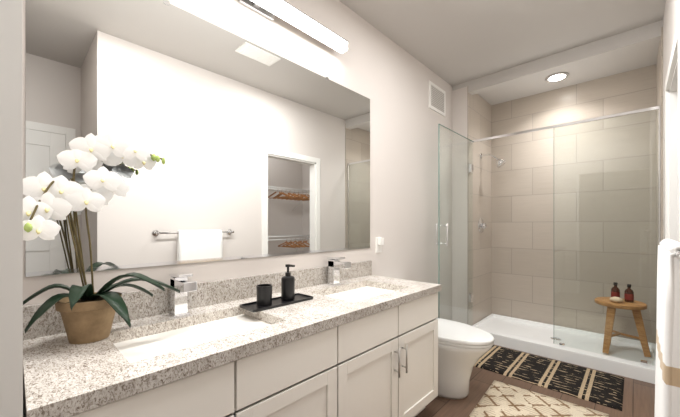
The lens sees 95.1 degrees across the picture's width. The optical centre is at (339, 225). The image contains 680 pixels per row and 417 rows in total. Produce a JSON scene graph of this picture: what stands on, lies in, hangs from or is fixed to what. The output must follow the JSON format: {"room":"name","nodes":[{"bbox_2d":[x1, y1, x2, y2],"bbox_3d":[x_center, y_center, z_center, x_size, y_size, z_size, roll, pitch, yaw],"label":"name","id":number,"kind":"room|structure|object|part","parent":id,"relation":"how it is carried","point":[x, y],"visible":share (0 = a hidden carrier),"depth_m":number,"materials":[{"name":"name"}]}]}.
{"room":"bathroom","nodes":[
{"label":"bathroom","id":0,"kind":"room"},
{"bbox_2d":[23,0,451,319],"bbox_3d":[-0.210,-0.170,1.957,0.100,2.700,5.750,0,0,43],"label":"wall","id":1,"kind":"structure","parent":0,"point":[387,76],"depth_m":2.40,"materials":[{"name":"white paint"}]},
{"bbox_2d":[23,260,371,340],"bbox_3d":[-0.399,0.316,1.668,0.019,0.108,1.830,0,0,44],"label":"backsplash","id":2,"kind":"structure","parent":1,"relation":"attached to","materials":[{"name":"stone"}]},
{"bbox_2d":[26,0,369,276],"bbox_3d":[-0.402,-0.395,1.677,0.008,1.126,1.820,0,0,43],"label":"mirror","id":3,"kind":"object","parent":1,"relation":"attached to","point":[263,152],"visible":1,"depth_m":1.39,"materials":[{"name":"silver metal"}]},
{"bbox_2d":[239,0,347,52],"bbox_3d":[-0.405,-1.160,1.604,0.105,0.070,1.220,0,0,43],"label":"vanity light","id":4,"kind":"object","parent":1,"relation":"attached to","point":[292,15],"visible":1,"depth_m":1.73,"materials":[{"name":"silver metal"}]},
{"bbox_2d":[376,237,383,252],"bbox_3d":[0.312,0.150,2.406,0.040,0.120,0.070,0,0,43],"label":"outlet","id":5,"kind":"object","parent":1,"relation":"attached to","point":[379,241],"visible":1,"depth_m":2.39,"materials":[{"name":"white plastic"}]},
{"bbox_2d":[428,80,445,116],"bbox_3d":[0.984,-1.270,3.127,0.022,0.260,0.350,0,0,43],"label":"air vent","id":6,"kind":"object","parent":1,"relation":"in","point":[436,98],"visible":1,"depth_m":3.10,"materials":[{"name":"white paint"}]},
{"bbox_2d":[452,87,466,323],"bbox_3d":[1.541,-0.145,3.611,0.164,2.650,0.740,0,0,43],"label":"wall","id":7,"kind":"structure","parent":0,"point":[459,111],"depth_m":3.34,"materials":[{"name":"white paint"}]},
{"bbox_2d":[467,86,490,325],"bbox_3d":[1.604,-0.145,3.551,0.010,2.650,0.740,0,0,43],"label":"tile","id":8,"kind":"structure","parent":7,"relation":"attached to","point":[478,116],"depth_m":3.52,"materials":[{"name":"beige tile"}]},
{"bbox_2d":[478,154,506,232],"bbox_3d":[1.704,-0.367,3.456,0.265,0.905,0.170,0,0,43],"label":"shower head","id":9,"kind":"object","parent":8,"relation":"attached to","point":[482,225],"visible":1,"depth_m":3.49},
{"bbox_2d":[436,106,659,365],"bbox_3d":[1.628,0.086,2.563,1.442,1.975,0.820,0,0,43],"label":"shower enclosure","id":10,"kind":"object","parent":8,"relation":"attached to","point":[470,170],"visible":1,"depth_m":2.69,"materials":[{"name":"clear glass"}]},
{"bbox_3d":[1.130,0.082,3.001,0.010,1.943,0.770,0,0,44],"label":"shower glass door","id":11,"kind":"part","parent":10,"relation":"part of","materials":[{"name":"clear glass"}]},
{"bbox_2d":[468,27,660,94],"bbox_3d":[1.901,-1.438,2.828,1.416,0.065,0.100,0,0,43],"label":"header","id":12,"kind":"object","parent":7,"relation":"attached to","point":[653,36],"visible":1,"depth_m":2.68,"materials":[{"name":"grey paint"}]},
{"bbox_2d":[339,0,665,85],"bbox_3d":[1.021,-1.570,0.858,3.600,0.100,5.850,0,0,43],"label":"ceiling","id":13,"kind":"structure","parent":0,"point":[453,42],"depth_m":2.38,"materials":[{"name":"grey paint"}]},
{"bbox_2d":[415,344,654,416],"bbox_3d":[1.021,1.230,0.858,3.600,0.100,5.850,0,0,43],"label":"floor","id":14,"kind":"structure","parent":0,"point":[638,398],"depth_m":2.12,"materials":[{"name":"brown wood"}]},
{"bbox_2d":[55,281,440,416],"bbox_3d":[-0.197,0.795,1.469,0.584,0.770,1.820,0,0,43],"label":"bathroom vanity","id":15,"kind":"object","parent":14,"relation":"on","point":[355,339],"depth_m":1.24,"materials":[{"name":"white wood"}]},
{"bbox_2d":[23,273,440,416],"bbox_3d":[-0.200,0.390,1.479,0.567,0.041,1.830,0,0,43],"label":"countertop","id":16,"kind":"structure","parent":15,"relation":"on","point":[59,375],"depth_m":0.94,"materials":[{"name":"grey stone"}]},
{"bbox_2d":[23,130,179,343],"bbox_3d":[-0.758,0.026,1.005,0.279,0.688,0.454,0,0,43],"label":"orchid","id":17,"kind":"object","parent":16,"relation":"on","point":[87,312],"visible":0.94,"depth_m":0.97,"materials":[{"name":"plant"}]},
{"bbox_3d":[-0.819,0.302,1.018,0.172,0.135,0.172,0,0,44],"label":"pot","id":18,"kind":"part","parent":17,"relation":"part of","materials":[{"name":"ceramic"}]},
{"bbox_2d":[167,272,198,316],"bbox_3d":[-0.637,0.283,1.262,0.153,0.174,0.064,0,0,43],"label":"faucet","id":19,"kind":"object","parent":16,"relation":"on","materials":[{"name":"silver metal"}]},
{"bbox_2d":[111,313,274,360],"bbox_3d":[-0.505,0.479,1.138,0.360,0.161,0.549,0,0,43],"label":"sink","id":20,"kind":"object","parent":16,"relation":"in","point":[138,345],"depth_m":1.17,"materials":[{"name":"white ceramic"}]},
{"bbox_2d":[239,264,313,311],"bbox_3d":[-0.293,0.280,1.485,0.130,0.178,0.345,0,0,43],"label":"tray","id":21,"kind":"object","parent":16,"relation":"on","point":[267,301],"visible":1,"depth_m":1.47,"materials":[{"name":"black plastic"}]},
{"bbox_2d":[327,257,350,284],"bbox_3d":[-0.007,0.283,1.927,0.153,0.174,0.064,0,0,43],"label":"faucet","id":22,"kind":"object","parent":16,"relation":"on","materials":[{"name":"silver metal"}]},
{"bbox_2d":[327,285,390,300],"bbox_3d":[0.124,0.479,1.801,0.360,0.161,0.550,0,0,43],"label":"sink","id":23,"kind":"object","parent":16,"relation":"in","point":[357,292],"depth_m":1.90,"materials":[{"name":"white ceramic"}]},
{"bbox_2d":[436,318,493,398],"bbox_3d":[0.711,0.828,2.279,0.772,0.705,0.433,0,0,43],"label":"toilet","id":24,"kind":"object","parent":14,"relation":"on","point":[463,348],"visible":0.38,"depth_m":2.08,"materials":[{"name":"white ceramic"}]},
{"bbox_3d":[0.787,0.759,2.217,0.577,0.048,0.419,0,0,44],"label":"seat lid","id":25,"kind":"part","parent":24,"relation":"part of","materials":[{"name":"white plastic"}]},
{"bbox_2d":[468,380,608,416],"bbox_3d":[1.086,1.173,1.754,0.660,0.014,1.050,0,0,41],"label":"rug","id":26,"kind":"object","parent":14,"relation":"on","point":[499,399],"visible":1,"depth_m":2.01,"materials":[{"name":"beige fabric"}]},
{"bbox_2d":[474,345,623,410],"bbox_3d":[1.642,1.173,2.529,0.980,0.014,0.600,0,0,43],"label":"rug","id":27,"kind":"object","parent":14,"relation":"on","point":[597,387],"visible":0.92,"depth_m":2.42,"materials":[{"name":"black fabric"}]},
{"bbox_2d":[472,314,655,383],"bbox_3d":[2.110,1.127,3.049,1.412,0.105,0.748,0,0,43],"label":"shower pan","id":28,"kind":"object","parent":14,"relation":"on","point":[532,337],"visible":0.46,"depth_m":2.88,"materials":[{"name":"white plastic"}]},
{"bbox_2d":[595,282,650,356],"bbox_3d":[2.470,0.809,2.729,0.366,0.593,0.344,0,0,43],"label":"stool","id":29,"kind":"object","parent":28,"relation":"on","point":[628,303],"depth_m":2.67,"materials":[{"name":"brown wood"}]},
{"bbox_2d":[452,20,662,104],"bbox_3d":[2.062,-1.495,3.117,1.600,0.050,0.740,0,0,43],"label":"ceiling","id":30,"kind":"structure","parent":0,"point":[637,58],"depth_m":2.94,"materials":[{"name":"grey paint"}]},
{"bbox_2d":[545,72,568,81],"bbox_3d":[2.141,-1.463,3.069,0.190,0.014,0.190,0,0,43],"label":"recessed light","id":31,"kind":"object","parent":30,"relation":"in","point":[557,77],"depth_m":3.06,"materials":[{"name":"white plastic"}]},
{"bbox_2d":[663,0,679,239],"bbox_3d":[2.224,-0.170,2.053,0.100,2.700,2.060,0,0,43],"label":"wall","id":32,"kind":"structure","parent":0,"point":[666,40],"depth_m":2.05,"materials":[{"name":"white paint"}]},
{"bbox_2d":[656,27,662,320],"bbox_3d":[2.635,-0.145,2.566,0.010,2.650,0.730,0,0,43],"label":"tile","id":33,"kind":"structure","parent":32,"relation":"attached to","point":[659,82],"depth_m":2.37,"materials":[{"name":"beige tile"}]},
{"bbox_2d":[665,14,679,241],"bbox_3d":[1.767,0.147,1.583,0.116,2.065,0.880,0,0,43],"label":"trim","id":34,"kind":"structure","parent":32,"relation":"attached to","point":[672,156],"depth_m":1.86,"materials":[{"name":"white paint"}]},
{"bbox_3d":[0.987,-0.170,0.749,0.100,2.700,1.534,0,0,44],"label":"wall","id":35,"kind":"structure","parent":0,"visible":0},
{"bbox_2d":[654,239,679,416],"bbox_3d":[0.894,0.400,0.806,0.110,0.721,0.732,0,0,43],"label":"towel","id":36,"kind":"object","parent":35,"relation":"attached to","point":[667,386],"visible":1,"depth_m":0.70,"materials":[{"name":"white fabric"}]},
{"bbox_3d":[2.967,-0.170,2.836,3.500,2.700,0.100,0,0,44],"label":"wall","id":37,"kind":"structure","parent":0,"visible":0},
{"bbox_2d":[491,64,655,343],"bbox_3d":[2.376,-0.145,3.322,1.426,2.650,0.010,0,0,43],"label":"tile","id":38,"kind":"structure","parent":37,"relation":"attached to","point":[525,255],"depth_m":3.25,"materials":[{"name":"beige tile"}]},
{"bbox_3d":[-0.828,-0.170,0.711,0.720,2.700,0.132,0,0,44],"label":"wall","id":39,"kind":"structure","parent":0,"visible":0},
{"bbox_2d":[0,0,22,416],"bbox_3d":[-0.561,0.150,0.450,0.026,2.060,0.141,0,0,43],"label":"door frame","id":40,"kind":"structure","parent":39,"relation":"attached to","point":[11,208],"depth_m":0.48,"materials":[{"name":"white paint"}]}
]}

